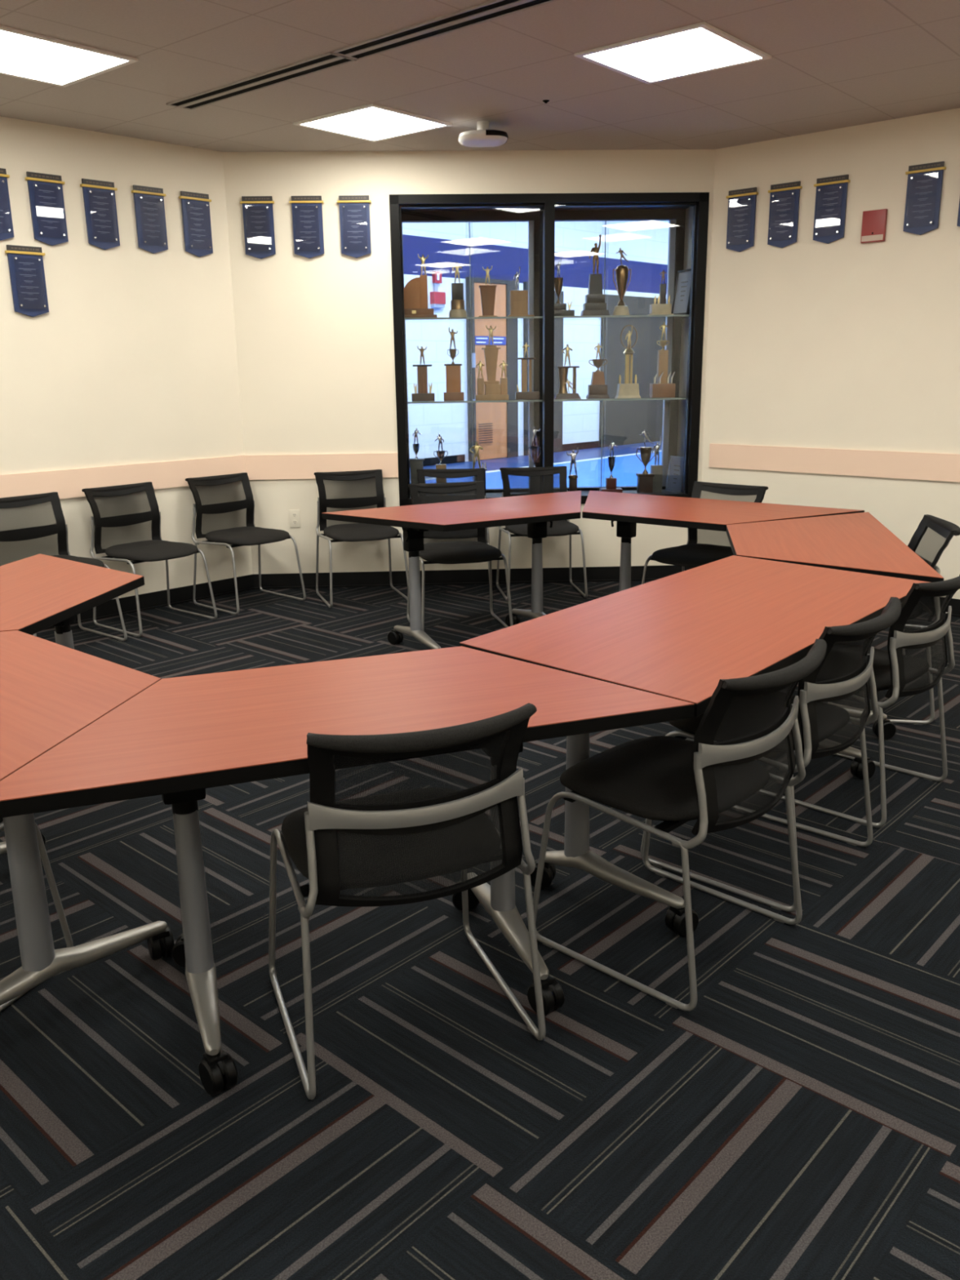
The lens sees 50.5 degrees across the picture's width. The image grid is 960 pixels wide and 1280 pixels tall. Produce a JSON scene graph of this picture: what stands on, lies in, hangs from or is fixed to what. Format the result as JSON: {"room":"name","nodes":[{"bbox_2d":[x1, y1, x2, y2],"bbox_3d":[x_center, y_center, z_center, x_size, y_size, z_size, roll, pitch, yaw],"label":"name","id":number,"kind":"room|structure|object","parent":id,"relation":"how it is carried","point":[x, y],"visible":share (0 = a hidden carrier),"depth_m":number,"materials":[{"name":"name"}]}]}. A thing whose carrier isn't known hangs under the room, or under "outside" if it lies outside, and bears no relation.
{"room":"meeting room","nodes":[
{"label":"meeting room","id":0,"kind":"room"},
{"bbox_2d":[0,115,253,599],"bbox_3d":[-3.815,-1.069,4.462,0.120,2.765,6.400,13,20,42],"label":"wall","id":1,"kind":"structure","parent":0,"point":[132,359],"depth_m":6.03,"materials":[{"name":"beige paint"}]},
{"bbox_2d":[0,168,13,240],"bbox_3d":[-2.575,-2.304,5.382,0.035,0.368,0.212,13,20,42],"label":"banner","id":2,"kind":"object","parent":1,"relation":"attached to","point":[6,231],"visible":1,"depth_m":5.43,"materials":[{"name":"blue fabric"}]},
{"bbox_2d":[4,244,48,316],"bbox_3d":[-2.472,-1.964,5.581,0.035,0.368,0.212,13,20,42],"label":"banner","id":3,"kind":"object","parent":1,"relation":"attached to","point":[26,267],"visible":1,"depth_m":5.58,"materials":[{"name":"blue fabric"}]},
{"bbox_2d":[24,171,68,245],"bbox_3d":[-2.368,-2.363,5.594,0.035,0.368,0.212,13,20,42],"label":"banner","id":4,"kind":"object","parent":1,"relation":"attached to","point":[45,190],"visible":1,"depth_m":5.59,"materials":[{"name":"blue fabric"}]},
{"bbox_2d":[80,178,119,249],"bbox_3d":[-2.156,-2.424,5.811,0.035,0.368,0.212,13,20,42],"label":"banner","id":5,"kind":"object","parent":1,"relation":"attached to","point":[99,196],"visible":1,"depth_m":5.81,"materials":[{"name":"blue fabric"}]},
{"bbox_2d":[0,454,245,498],"bbox_3d":[-3.725,-0.533,4.593,0.016,0.164,6.298,13,20,42],"label":"trim","id":6,"kind":"structure","parent":1,"relation":"attached to","point":[68,483],"depth_m":6.14,"materials":[{"name":"beige paint"}]},
{"bbox_2d":[43,573,254,630],"bbox_3d":[-3.714,0.218,4.795,0.016,0.103,6.300,13,20,42],"label":"baseboard","id":7,"kind":"structure","parent":1,"relation":"attached to","point":[153,600],"depth_m":6.53,"materials":[{"name":"black plastic"}]},
{"bbox_2d":[131,185,168,253],"bbox_3d":[-1.943,-2.485,6.028,0.035,0.368,0.212,13,20,42],"label":"banner","id":8,"kind":"object","parent":1,"relation":"attached to","point":[149,208],"visible":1,"depth_m":6.03,"materials":[{"name":"blue fabric"}]},
{"bbox_2d":[178,191,213,257],"bbox_3d":[-1.730,-2.546,6.246,0.035,0.368,0.212,13,20,42],"label":"banner","id":9,"kind":"object","parent":1,"relation":"attached to","point":[195,206],"visible":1,"depth_m":6.24,"materials":[{"name":"blue fabric"}]},
{"bbox_2d":[222,149,715,573],"bbox_3d":[-0.039,-1.740,6.782,3.085,2.765,0.120,-1,15,-2],"label":"wall","id":10,"kind":"structure","parent":0,"point":[315,336],"depth_m":6.59,"materials":[{"name":"beige paint"}]},
{"bbox_2d":[240,195,275,258],"bbox_3d":[-1.392,-2.595,6.407,0.212,0.368,0.035,-1,15,-2],"label":"banner","id":11,"kind":"object","parent":10,"relation":"attached to","point":[257,211],"visible":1,"depth_m":6.41,"materials":[{"name":"blue fabric"}]},
{"bbox_2d":[288,509,300,527],"bbox_3d":[-1.256,-0.823,6.904,0.072,0.120,0.010,-1,15,-2],"label":"power outlet","id":12,"kind":"object","parent":10,"relation":"attached to","point":[294,514],"visible":1,"depth_m":6.90,"materials":[{"name":"beige plastic"}]},
{"bbox_2d":[288,195,324,258],"bbox_3d":[-1.085,-2.602,6.419,0.212,0.368,0.035,-1,15,-2],"label":"banner","id":13,"kind":"object","parent":10,"relation":"attached to","point":[307,211],"visible":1,"depth_m":6.42,"materials":[{"name":"blue fabric"}]},
{"bbox_2d":[244,453,398,479],"bbox_3d":[-1.059,-1.163,6.819,1.018,0.162,0.016,-1,15,-2],"label":"trim","id":14,"kind":"structure","parent":10,"relation":"attached to","point":[259,467],"depth_m":6.81,"materials":[{"name":"beige paint"}]},
{"bbox_2d":[337,195,371,257],"bbox_3d":[-0.789,-2.609,6.431,0.212,0.368,0.035,-1,15,-2],"label":"banner","id":15,"kind":"object","parent":10,"relation":"attached to","point":[354,210],"visible":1,"depth_m":6.43,"materials":[{"name":"blue fabric"}]},
{"bbox_2d":[253,564,694,589],"bbox_3d":[-0.018,-0.438,7.060,3.085,0.103,0.016,-1,15,-2],"label":"baseboard","id":16,"kind":"structure","parent":10,"relation":"attached to","point":[593,574],"depth_m":7.05,"materials":[{"name":"black plastic"}]},
{"bbox_2d":[389,192,709,506],"bbox_3d":[0.455,-1.889,6.748,2.033,1.967,0.114,-1,15,-2],"label":"window","id":17,"kind":"structure","parent":10,"relation":"in","point":[700,202],"depth_m":6.60,"materials":[{"name":"black paint"}]},
{"bbox_2d":[0,580,959,1279],"bbox_3d":[0.147,0.939,2.097,12.163,0.001,10.521,-1,15,0],"label":"floor","id":18,"kind":"structure","parent":0,"point":[801,1121],"depth_m":2.26,"materials":[{"name":"carpet"}]},
{"bbox_2d":[0,817,73,1012],"bbox_3d":[-1.393,0.478,2.342,0.529,0.805,0.586,5,16,19],"label":"chair","id":19,"kind":"object","parent":18,"relation":"on","point":[43,855],"visible":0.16,"depth_m":2.54,"materials":[{"name":"grey metal"}]},
{"bbox_2d":[0,492,127,640],"bbox_3d":[-2.361,-0.369,5.566,0.586,0.805,0.529,11,19,38],"label":"chair","id":20,"kind":"object","parent":18,"relation":"on","point":[60,528],"visible":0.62,"depth_m":5.68,"materials":[{"name":"black plastic"}]},
{"bbox_2d":[0,553,144,844],"bbox_3d":[-1.598,0.204,3.514,0.662,0.735,1.536,1,15,8],"label":"table","id":21,"kind":"object","parent":18,"relation":"on","point":[38,593],"visible":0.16,"depth_m":3.54,"materials":[{"name":"brown wood"}]},
{"bbox_2d":[0,630,174,1005],"bbox_3d":[-1.256,0.453,2.566,1.530,0.735,0.639,12,20,40],"label":"table","id":22,"kind":"object","parent":18,"relation":"on","point":[50,691],"visible":0.88,"depth_m":2.32,"materials":[{"name":"brown wood"}]},
{"bbox_2d":[81,481,217,636],"bbox_3d":[-1.979,-0.499,6.033,0.586,0.805,0.529,11,19,38],"label":"chair","id":23,"kind":"object","parent":18,"relation":"on","point":[154,549],"visible":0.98,"depth_m":6.06,"materials":[{"name":"black plastic"}]},
{"bbox_2d":[185,472,306,614],"bbox_3d":[-1.524,-0.636,6.523,0.586,0.805,0.529,13,20,41],"label":"chair","id":24,"kind":"object","parent":18,"relation":"on","point":[235,535],"visible":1,"depth_m":6.55,"materials":[{"name":"black plastic"}]},
{"bbox_2d":[0,645,694,1096],"bbox_3d":[-0.319,0.490,2.379,1.452,0.735,0.651,-6,16,-19],"label":"table","id":25,"kind":"object","parent":18,"relation":"on","point":[177,739],"visible":0.81,"depth_m":2.21,"materials":[{"name":"brown wood"}]},
{"bbox_2d":[314,469,408,608],"bbox_3d":[-0.790,-0.676,6.636,0.529,0.805,0.586,-6,16,-18],"label":"chair","id":26,"kind":"object","parent":18,"relation":"on","point":[340,531],"visible":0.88,"depth_m":6.72,"materials":[{"name":"black plastic"}]},
{"bbox_2d":[268,702,546,1099],"bbox_3d":[-0.180,0.486,2.250,0.529,0.805,0.586,-6,16,-20],"label":"chair","id":27,"kind":"object","parent":18,"relation":"on","point":[376,840],"visible":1,"depth_m":2.02,"materials":[{"name":"black plastic"}]},
{"bbox_2d":[321,490,581,648],"bbox_3d":[0.089,-0.341,5.471,1.658,0.735,0.761,-9,17,-29],"label":"table","id":28,"kind":"object","parent":18,"relation":"on","point":[535,510],"visible":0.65,"depth_m":5.26,"materials":[{"name":"brown wood"}]},
{"bbox_2d":[416,467,493,601],"bbox_3d":[-0.188,-0.697,6.683,0.529,0.805,0.586,-1,15,0],"label":"chair","id":29,"kind":"object","parent":18,"relation":"on","point":[423,475],"visible":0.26,"depth_m":6.81,"materials":[{"name":"black plastic"}]},
{"bbox_2d":[407,480,513,631],"bbox_3d":[-0.138,-0.479,5.864,0.529,0.805,0.586,-4,15,-13],"label":"chair","id":30,"kind":"object","parent":18,"relation":"on","point":[480,550],"visible":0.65,"depth_m":5.94,"materials":[{"name":"black plastic"}]},
{"bbox_2d":[496,466,587,600],"bbox_3d":[0.393,-0.716,6.723,0.529,0.805,0.586,-3,15,-7],"label":"chair","id":31,"kind":"object","parent":18,"relation":"on","point":[562,527],"visible":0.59,"depth_m":6.83,"materials":[{"name":"black metal"}]},
{"bbox_2d":[533,638,826,1011],"bbox_3d":[0.516,0.392,2.566,0.586,0.805,0.529,13,20,42],"label":"chair","id":32,"kind":"object","parent":18,"relation":"on","point":[674,781],"visible":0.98,"depth_m":2.40,"materials":[{"name":"black metal"}]},
{"bbox_2d":[459,555,928,937],"bbox_3d":[0.735,0.260,3.187,0.762,0.735,1.694,12,19,39],"label":"table","id":33,"kind":"object","parent":18,"relation":"on","point":[675,636],"visible":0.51,"depth_m":2.84,"materials":[{"name":"brown wood"}]},
{"bbox_2d":[641,481,768,584],"bbox_3d":[1.254,-0.442,5.650,0.529,0.805,0.586,13,20,41],"label":"chair","id":34,"kind":"object","parent":18,"relation":"on","point":[691,554],"visible":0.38,"depth_m":5.68,"materials":[{"name":"black fabric"}]},
{"bbox_2d":[582,490,864,591],"bbox_3d":[1.047,-0.333,5.389,1.626,0.735,0.812,11,19,37],"label":"table","id":35,"kind":"object","parent":18,"relation":"on","point":[628,509],"visible":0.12,"depth_m":5.21,"materials":[{"name":"brown wood"}]},
{"bbox_2d":[640,596,901,911],"bbox_3d":[0.872,0.275,2.987,0.586,0.805,0.529,12,20,40],"label":"chair","id":36,"kind":"object","parent":18,"relation":"on","point":[818,719],"visible":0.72,"depth_m":2.78,"materials":[{"name":"black fabric"}]},
{"bbox_2d":[725,511,943,739],"bbox_3d":[1.421,-0.083,4.435,0.700,0.735,1.658,2,15,12],"label":"table","id":37,"kind":"object","parent":18,"relation":"on","point":[858,542],"visible":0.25,"depth_m":4.12,"materials":[{"name":"brown wood"}]},
{"bbox_2d":[759,574,959,827],"bbox_3d":[1.320,0.136,3.482,0.586,0.805,0.529,13,21,43],"label":"chair","id":38,"kind":"object","parent":18,"relation":"on","point":[893,669],"visible":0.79,"depth_m":3.25,"materials":[{"name":"black metal"}]},
{"bbox_2d":[873,514,959,724],"bbox_3d":[1.705,-0.111,4.389,0.586,0.805,0.529,2,15,10],"label":"chair","id":39,"kind":"object","parent":18,"relation":"on","point":[946,529],"visible":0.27,"depth_m":4.30,"materials":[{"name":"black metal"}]},
{"bbox_2d":[0,0,959,151],"bbox_3d":[0.044,-1.956,2.032,8.803,0.100,8.897,13,20,42],"label":"ceiling","id":40,"kind":"structure","parent":0,"point":[833,64],"depth_m":4.72,"materials":[{"name":"paint"}]},
{"bbox_2d":[0,25,138,87],"bbox_3d":[-1.919,-2.497,4.373,0.624,0.010,0.624,11,19,38],"label":"recessed light","id":41,"kind":"object","parent":40,"relation":"in","point":[24,55],"visible":1,"depth_m":4.39,"materials":[{"name":"white plastic"}]},
{"bbox_2d":[165,51,356,110],"bbox_3d":[-1.063,-2.624,4.802,1.258,0.008,0.150,12,20,40],"label":"ceiling vent","id":42,"kind":"object","parent":40,"relation":"in","point":[327,60],"visible":1,"depth_m":4.75,"materials":[{"name":"grey metal"}]},
{"bbox_2d":[292,102,453,142],"bbox_3d":[-0.588,-2.849,5.623,0.624,0.010,0.624,11,19,38],"label":"recessed light","id":43,"kind":"object","parent":40,"relation":"in","point":[373,122],"visible":1,"depth_m":5.60,"materials":[{"name":"white plastic"}]},
{"bbox_2d":[332,0,558,60],"bbox_3d":[-0.105,-2.421,3.993,1.258,0.008,0.150,12,20,40],"label":"ceiling vent","id":44,"kind":"object","parent":40,"relation":"in","point":[491,10],"visible":1,"depth_m":4.04,"materials":[{"name":"grey metal"}]},
{"bbox_2d":[457,120,508,146],"bbox_3d":[0.018,-2.811,5.646,0.277,0.112,0.278,-1,15,-2],"label":"projector","id":45,"kind":"object","parent":40,"relation":"attached to","point":[482,136],"visible":1,"depth_m":5.58,"materials":[{"name":"white plastic"}]},
{"bbox_2d":[573,21,771,84],"bbox_3d":[0.849,-2.558,4.460,0.624,0.010,0.624,11,19,38],"label":"recessed light","id":46,"kind":"object","parent":40,"relation":"in","point":[700,47],"visible":1,"depth_m":4.43,"materials":[{"name":"white plastic"}]},
{"bbox_2d":[402,220,669,462],"bbox_3d":[1.384,-5.651,17.610,0.150,4.700,23.000,13,20,41],"label":"wall","id":47,"kind":"structure","parent":0,"point":[503,246],"depth_m":16.31,"materials":[{"name":"white paint"}]},
{"bbox_2d":[430,291,445,307],"bbox_3d":[-0.631,-5.110,15.299,0.089,0.220,0.240,13,20,41],"label":"alarm box","id":48,"kind":"object","parent":47,"relation":"attached to","point":[437,300],"visible":1,"depth_m":15.25,"materials":[{"name":"red plastic"}]},
{"bbox_2d":[465,277,518,461],"bbox_3d":[0.217,-4.344,16.448,0.085,2.805,1.154,13,20,41],"label":"door","id":49,"kind":"structure","parent":47,"relation":"in","point":[495,424],"depth_m":16.45,"materials":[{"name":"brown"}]},
{"bbox_2d":[475,336,506,345],"bbox_3d":[0.169,-4.783,16.262,0.014,0.130,0.740,13,20,41],"label":"door sign","id":50,"kind":"object","parent":49,"relation":"attached to","point":[478,340],"visible":0.83,"depth_m":16.26,"materials":[{"name":"blue"}]},
{"bbox_2d":[422,440,599,466],"bbox_3d":[1.477,-3.425,18.145,0.020,0.120,23.000,13,20,41],"label":"baseboard","id":51,"kind":"structure","parent":47,"relation":"attached to","point":[458,458],"depth_m":16.28,"materials":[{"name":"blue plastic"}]},
{"bbox_2d":[523,281,528,455],"bbox_3d":[0.874,-4.540,17.149,0.070,2.805,0.354,13,20,41],"label":"door","id":52,"kind":"structure","parent":47,"relation":"in","point":[525,283],"depth_m":17.17,"materials":[{"name":"grey"}]},
{"bbox_2d":[553,290,563,452],"bbox_3d":[1.207,-4.593,17.532,0.040,2.700,0.670,13,20,41],"label":"trim","id":53,"kind":"structure","parent":47,"relation":"attached to","point":[558,325],"depth_m":17.67,"materials":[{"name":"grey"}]},
{"bbox_2d":[599,293,666,447],"bbox_3d":[3.111,-5.151,19.523,0.050,2.700,2.650,13,20,41],"label":"door","id":54,"kind":"structure","parent":47,"relation":"in","point":[623,421],"depth_m":19.23,"materials":[{"name":"grey"}]},
{"bbox_2d":[409,440,662,488],"bbox_3d":[6.615,-3.104,16.912,25.893,0.001,19.487,-1,15,0],"label":"floor","id":55,"kind":"structure","parent":0,"point":[627,464],"depth_m":15.59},
{"bbox_2d":[409,488,673,497],"bbox_3d":[0.456,-1.000,7.271,2.133,0.080,0.440,-1,15,-2],"label":"shelf","id":56,"kind":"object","parent":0,"point":[663,490],"depth_m":7.35,"materials":[{"name":"black plastic"}]},
{"bbox_2d":[408,427,424,493],"bbox_3d":[-0.441,-1.232,7.096,0.107,0.481,0.080,-1,15,-2],"label":"trophy","id":57,"kind":"object","parent":56,"relation":"on","point":[415,464],"visible":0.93,"depth_m":7.07,"materials":[{"name":"grey metal"}]},
{"bbox_2d":[433,433,448,495],"bbox_3d":[-0.272,-1.216,7.108,0.099,0.441,0.066,-1,15,-2],"label":"trophy","id":58,"kind":"object","parent":56,"relation":"on","point":[440,453],"visible":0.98,"depth_m":7.08,"materials":[{"name":"silver metal"}]},
{"bbox_2d":[433,449,448,464],"bbox_3d":[-0.273,-1.272,7.093,0.076,0.095,0.066,-14,20,-41],"label":"cup","id":59,"kind":"object","parent":58,"relation":"on","point":[440,453],"depth_m":7.08,"materials":[{"name":"silver metal"}]},
{"bbox_2d":[469,441,487,495],"bbox_3d":[-0.011,-1.195,7.126,0.119,0.383,0.080,-1,15,-2],"label":"trophy","id":60,"kind":"object","parent":56,"relation":"on","point":[476,446],"visible":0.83,"depth_m":7.10,"materials":[{"name":"black paint"}]},
{"bbox_2d":[528,424,541,493],"bbox_3d":[0.382,-1.257,7.127,0.091,0.492,0.060,-1,15,-2],"label":"trophy","id":61,"kind":"object","parent":56,"relation":"on","point":[534,449],"visible":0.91,"depth_m":7.10,"materials":[{"name":"grey metal"}]},
{"bbox_2d":[528,445,541,466],"bbox_3d":[0.382,-1.275,7.122,0.070,0.160,0.060,10,19,36],"label":"cup","id":62,"kind":"object","parent":61,"relation":"on","point":[534,449],"depth_m":7.10,"materials":[{"name":"silver metal"}]},
{"bbox_2d":[566,447,578,491],"bbox_3d":[0.653,-1.187,7.155,0.069,0.334,0.075,10,18,35],"label":"trophy","id":63,"kind":"object","parent":56,"relation":"on","point":[573,477],"visible":0.98,"depth_m":7.15,"materials":[{"name":"silver metal"}]},
{"bbox_2d":[599,440,622,493],"bbox_3d":[0.924,-1.214,7.163,0.150,0.376,0.090,-1,15,-2],"label":"trophy","id":64,"kind":"object","parent":56,"relation":"on","point":[611,482],"visible":0.98,"depth_m":7.16,"materials":[{"name":"silver wood"}]},
{"bbox_2d":[607,456,615,478],"bbox_3d":[0.924,-1.216,7.162,0.058,0.150,0.058,-1,15,-2],"label":"cup","id":65,"kind":"object","parent":64,"relation":"on","point":[611,460],"depth_m":7.14,"materials":[{"name":"silver metal"}]},
{"bbox_2d":[635,429,655,493],"bbox_3d":[1.165,-1.256,7.163,0.136,0.450,0.090,-1,15,-2],"label":"trophy","id":66,"kind":"object","parent":56,"relation":"on","point":[645,480],"visible":1,"depth_m":7.15,"materials":[{"name":"silver wood"}]},
{"bbox_2d":[635,446,655,474],"bbox_3d":[1.164,-1.263,7.161,0.105,0.185,0.090,11,19,36],"label":"cup","id":67,"kind":"object","parent":66,"relation":"on","point":[645,451],"depth_m":7.14,"materials":[{"name":"brown metal"}]},
{"bbox_2d":[650,435,662,492],"bbox_3d":[1.258,-1.253,7.251,0.076,0.397,0.060,-1,15,-2],"label":"trophy","id":68,"kind":"object","parent":56,"relation":"on","point":[657,469],"visible":0.94,"depth_m":7.24,"materials":[{"name":"grey metal"}]},
{"bbox_2d":[665,455,684,492],"bbox_3d":[1.399,-1.180,7.251,0.051,0.250,0.200,-7,16,-22],"label":"framed certificate","id":69,"kind":"object","parent":56,"relation":"on","point":[674,482],"visible":0.84,"depth_m":7.25,"materials":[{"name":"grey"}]},
{"bbox_2d":[400,206,689,211],"bbox_3d":[0.430,-2.920,6.759,2.133,0.080,0.440,-1,15,-2],"label":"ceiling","id":70,"kind":"structure","parent":0,"point":[617,207],"depth_m":6.87,"materials":[{"name":"black paint"}]},
{"bbox_2d":[676,206,693,457],"bbox_3d":[1.468,-1.985,7.055,0.080,2.067,0.440,-1,15,-2],"label":"wall","id":71,"kind":"structure","parent":0,"point":[689,211],"depth_m":7.11,"materials":[{"name":"beige paint"}]},
{"bbox_2d":[698,107,959,599],"bbox_3d":[3.904,-1.247,4.730,6.400,2.765,0.120,13,20,41],"label":"wall","id":72,"kind":"structure","parent":0,"point":[844,343],"depth_m":6.10,"materials":[{"name":"beige paint"}]},
{"bbox_2d":[725,186,758,252],"bbox_3d":[1.633,-2.630,6.386,0.212,0.368,0.035,13,20,41],"label":"banner","id":73,"kind":"object","parent":72,"relation":"attached to","point":[741,212],"visible":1,"depth_m":6.38,"materials":[{"name":"blue fabric"}]},
{"bbox_2d":[767,181,802,248],"bbox_3d":[1.844,-2.583,6.198,0.212,0.368,0.035,13,20,41],"label":"banner","id":74,"kind":"object","parent":72,"relation":"attached to","point":[784,210],"visible":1,"depth_m":6.20,"materials":[{"name":"blue fabric"}]},
{"bbox_2d":[813,174,850,244],"bbox_3d":[2.061,-2.534,6.005,0.212,0.368,0.035,13,20,41],"label":"banner","id":75,"kind":"object","parent":72,"relation":"attached to","point":[831,194],"visible":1,"depth_m":6.00,"materials":[{"name":"blue fabric"}]},
{"bbox_2d":[708,443,959,482],"bbox_3d":[3.851,-0.733,4.829,6.238,0.157,0.016,13,20,41],"label":"trim","id":76,"kind":"structure","parent":72,"relation":"attached to","point":[943,467],"depth_m":6.27,"materials":[{"name":"beige paint"}]},
{"bbox_2d":[860,208,887,243],"bbox_3d":[2.269,-2.383,5.864,0.136,0.173,0.025,13,20,41],"label":"fire alarm strobe","id":77,"kind":"object","parent":72,"relation":"attached to","point":[874,221],"visible":1,"depth_m":5.85,"materials":[{"name":"red plastic"}]},
{"bbox_2d":[902,160,946,235],"bbox_3d":[2.457,-2.446,5.653,0.212,0.368,0.035,13,20,41],"label":"banner","id":78,"kind":"object","parent":72,"relation":"attached to","point":[925,181],"visible":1,"depth_m":5.65,"materials":[{"name":"blue fabric"}]},
{"bbox_2d":[920,596,959,617],"bbox_3d":[3.839,0.043,5.058,6.300,0.103,0.016,13,20,41],"label":"baseboard","id":79,"kind":"structure","parent":72,"relation":"attached to","point":[954,603],"depth_m":5.99,"materials":[{"name":"black plastic"}]},
{"bbox_3d":[1.735,-2.826,7.009,7.299,4.700,0.413,-1,15,0],"label":"wall","id":80,"kind":"structure","parent":0,"visible":0},
{"bbox_2d":[401,208,685,493],"bbox_3d":[0.434,-2.037,7.207,2.133,2.017,0.070,-1,15,-2],"label":"display case","id":81,"kind":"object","parent":80,"relation":"in","point":[677,218],"depth_m":7.08,"materials":[{"name":"clear glass"}]},
{"bbox_3d":[-0.582,-1.935,6.975,0.098,2.067,0.443,-1,15,0],"label":"wall","id":82,"kind":"structure","parent":0,"visible":0},
{"bbox_2d":[404,314,688,322],"bbox_3d":[0.441,-2.184,6.930,1.969,0.020,0.378,-1,15,-2],"label":"glass shelf","id":83,"kind":"object","parent":82,"relation":"attached to","point":[681,317],"visible":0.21,"depth_m":6.79,"materials":[{"name":"grey"}]},
{"bbox_2d":[404,253,437,317],"bbox_3d":[-0.406,-2.360,6.798,0.230,0.410,0.120,-1,15,-2],"label":"trophy","id":84,"kind":"object","parent":83,"relation":"on","point":[415,291],"visible":0.95,"depth_m":6.79,"materials":[{"name":"brown wood"}]},
{"bbox_2d":[448,262,466,317],"bbox_3d":[-0.150,-2.340,6.814,0.120,0.355,0.120,-1,15,-2],"label":"trophy","id":85,"kind":"object","parent":83,"relation":"on","point":[457,302],"visible":0.94,"depth_m":6.79,"materials":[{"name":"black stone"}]},
{"bbox_2d":[479,266,497,316],"bbox_3d":[0.052,-2.333,6.826,0.124,0.331,0.100,-1,15,-2],"label":"trophy","id":86,"kind":"object","parent":83,"relation":"on","point":[487,292],"visible":0.94,"depth_m":6.80,"materials":[{"name":"brown wood"}]},
{"bbox_2d":[507,266,533,316],"bbox_3d":[0.274,-2.335,6.835,0.170,0.324,0.100,-1,15,-2],"label":"trophy","id":87,"kind":"object","parent":83,"relation":"on","point":[518,299],"visible":0.98,"depth_m":6.82,"materials":[{"name":"brown wood"}]},
{"bbox_2d":[554,257,574,315],"bbox_3d":[0.549,-2.368,6.839,0.165,0.378,0.090,-1,15,-2],"label":"trophy","id":88,"kind":"object","parent":83,"relation":"on","point":[560,309],"visible":0.9,"depth_m":6.83,"materials":[{"name":"black paint"}]},
{"bbox_2d":[554,277,563,303],"bbox_3d":[0.527,-2.346,6.843,0.068,0.165,0.068,-1,15,-2],"label":"cup","id":89,"kind":"object","parent":88,"relation":"on","point":[558,282],"depth_m":6.82,"materials":[{"name":"brown metal"}]},
{"bbox_2d":[580,234,609,315],"bbox_3d":[0.774,-2.441,6.829,0.185,0.519,0.100,-1,15,-2],"label":"trophy","id":90,"kind":"object","parent":83,"relation":"on","point":[594,304],"visible":0.99,"depth_m":6.83,"materials":[{"name":"black paint"}]},
{"bbox_2d":[613,248,631,315],"bbox_3d":[0.954,-2.405,6.847,0.115,0.436,0.115,-13,19,-38],"label":"trophy","id":91,"kind":"object","parent":83,"relation":"on","point":[621,271],"visible":0.97,"depth_m":6.83,"materials":[{"name":"gold metal"}]},
{"bbox_2d":[647,269,673,315],"bbox_3d":[1.221,-2.345,6.875,0.160,0.297,0.100,-1,15,-2],"label":"trophy","id":92,"kind":"object","parent":83,"relation":"on","point":[661,308],"visible":0.97,"depth_m":6.86,"materials":[{"name":"beige metal"}]},
{"bbox_2d":[671,268,691,314],"bbox_3d":[1.385,-2.366,6.936,0.058,0.299,0.200,-7,16,-22],"label":"framed certificate","id":93,"kind":"object","parent":83,"relation":"on","point":[681,303],"visible":0.75,"depth_m":6.94,"materials":[{"name":"black paint"}]},
{"bbox_2d":[407,395,686,403],"bbox_3d":[0.448,-1.663,7.069,1.969,0.020,0.378,-1,15,-2],"label":"glass shelf","id":94,"kind":"object","parent":82,"relation":"attached to","point":[611,398],"visible":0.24,"depth_m":6.90,"materials":[{"name":"grey"}]},
{"bbox_2d":[411,345,435,400],"bbox_3d":[-0.391,-1.818,6.943,0.156,0.365,0.090,-1,15,-2],"label":"trophy","id":95,"kind":"object","parent":94,"relation":"on","point":[422,375],"visible":1,"depth_m":6.94,"materials":[{"name":"brown wood"}]},
{"bbox_2d":[444,327,464,400],"bbox_3d":[-0.182,-1.879,6.936,0.138,0.481,0.090,-1,15,-2],"label":"trophy","id":96,"kind":"object","parent":94,"relation":"on","point":[453,380],"visible":1,"depth_m":6.93,"materials":[{"name":"brown wood"}]},
{"bbox_2d":[475,324,508,399],"bbox_3d":[0.079,-1.890,6.945,0.225,0.492,0.110,-1,15,-2],"label":"trophy","id":97,"kind":"object","parent":94,"relation":"on","point":[494,390],"visible":1,"depth_m":6.94,"materials":[{"name":"brown wood"}]},
{"bbox_2d":[515,342,539,399],"bbox_3d":[0.323,-1.841,6.969,0.162,0.377,0.090,-1,15,-2],"label":"trophy","id":98,"kind":"object","parent":94,"relation":"on","point":[524,394],"visible":1,"depth_m":6.96,"materials":[{"name":"brown wood"}]},
{"bbox_2d":[553,344,580,399],"bbox_3d":[0.599,-1.840,6.981,0.180,0.362,0.100,-1,15,-2],"label":"trophy","id":99,"kind":"object","parent":94,"relation":"on","point":[562,393],"visible":1,"depth_m":6.98,"materials":[{"name":"brown wood"}]},
{"bbox_2d":[586,342,609,398],"bbox_3d":[0.811,-1.847,6.989,0.150,0.366,0.090,-1,15,-2],"label":"trophy","id":100,"kind":"object","parent":94,"relation":"on","point":[597,388],"visible":1,"depth_m":6.98,"materials":[{"name":"brown wood"}]},
{"bbox_2d":[588,359,607,371],"bbox_3d":[0.810,-1.882,6.980,0.098,0.082,0.086,11,19,37],"label":"cup","id":101,"kind":"object","parent":100,"relation":"on","point":[597,363],"depth_m":6.96,"materials":[{"name":"brown metal"}]},
{"bbox_2d":[614,324,640,398],"bbox_3d":[1.020,-1.909,6.982,0.165,0.484,0.100,-1,15,-2],"label":"trophy","id":102,"kind":"object","parent":94,"relation":"on","point":[628,389],"visible":1,"depth_m":6.99,"materials":[{"name":"gold stone"}]},
{"bbox_2d":[648,322,675,397],"bbox_3d":[1.258,-1.922,6.990,0.160,0.498,0.100,-1,15,-2],"label":"trophy","id":103,"kind":"object","parent":94,"relation":"on","point":[662,388],"visible":1,"depth_m":6.99,"materials":[{"name":"brown wood"}]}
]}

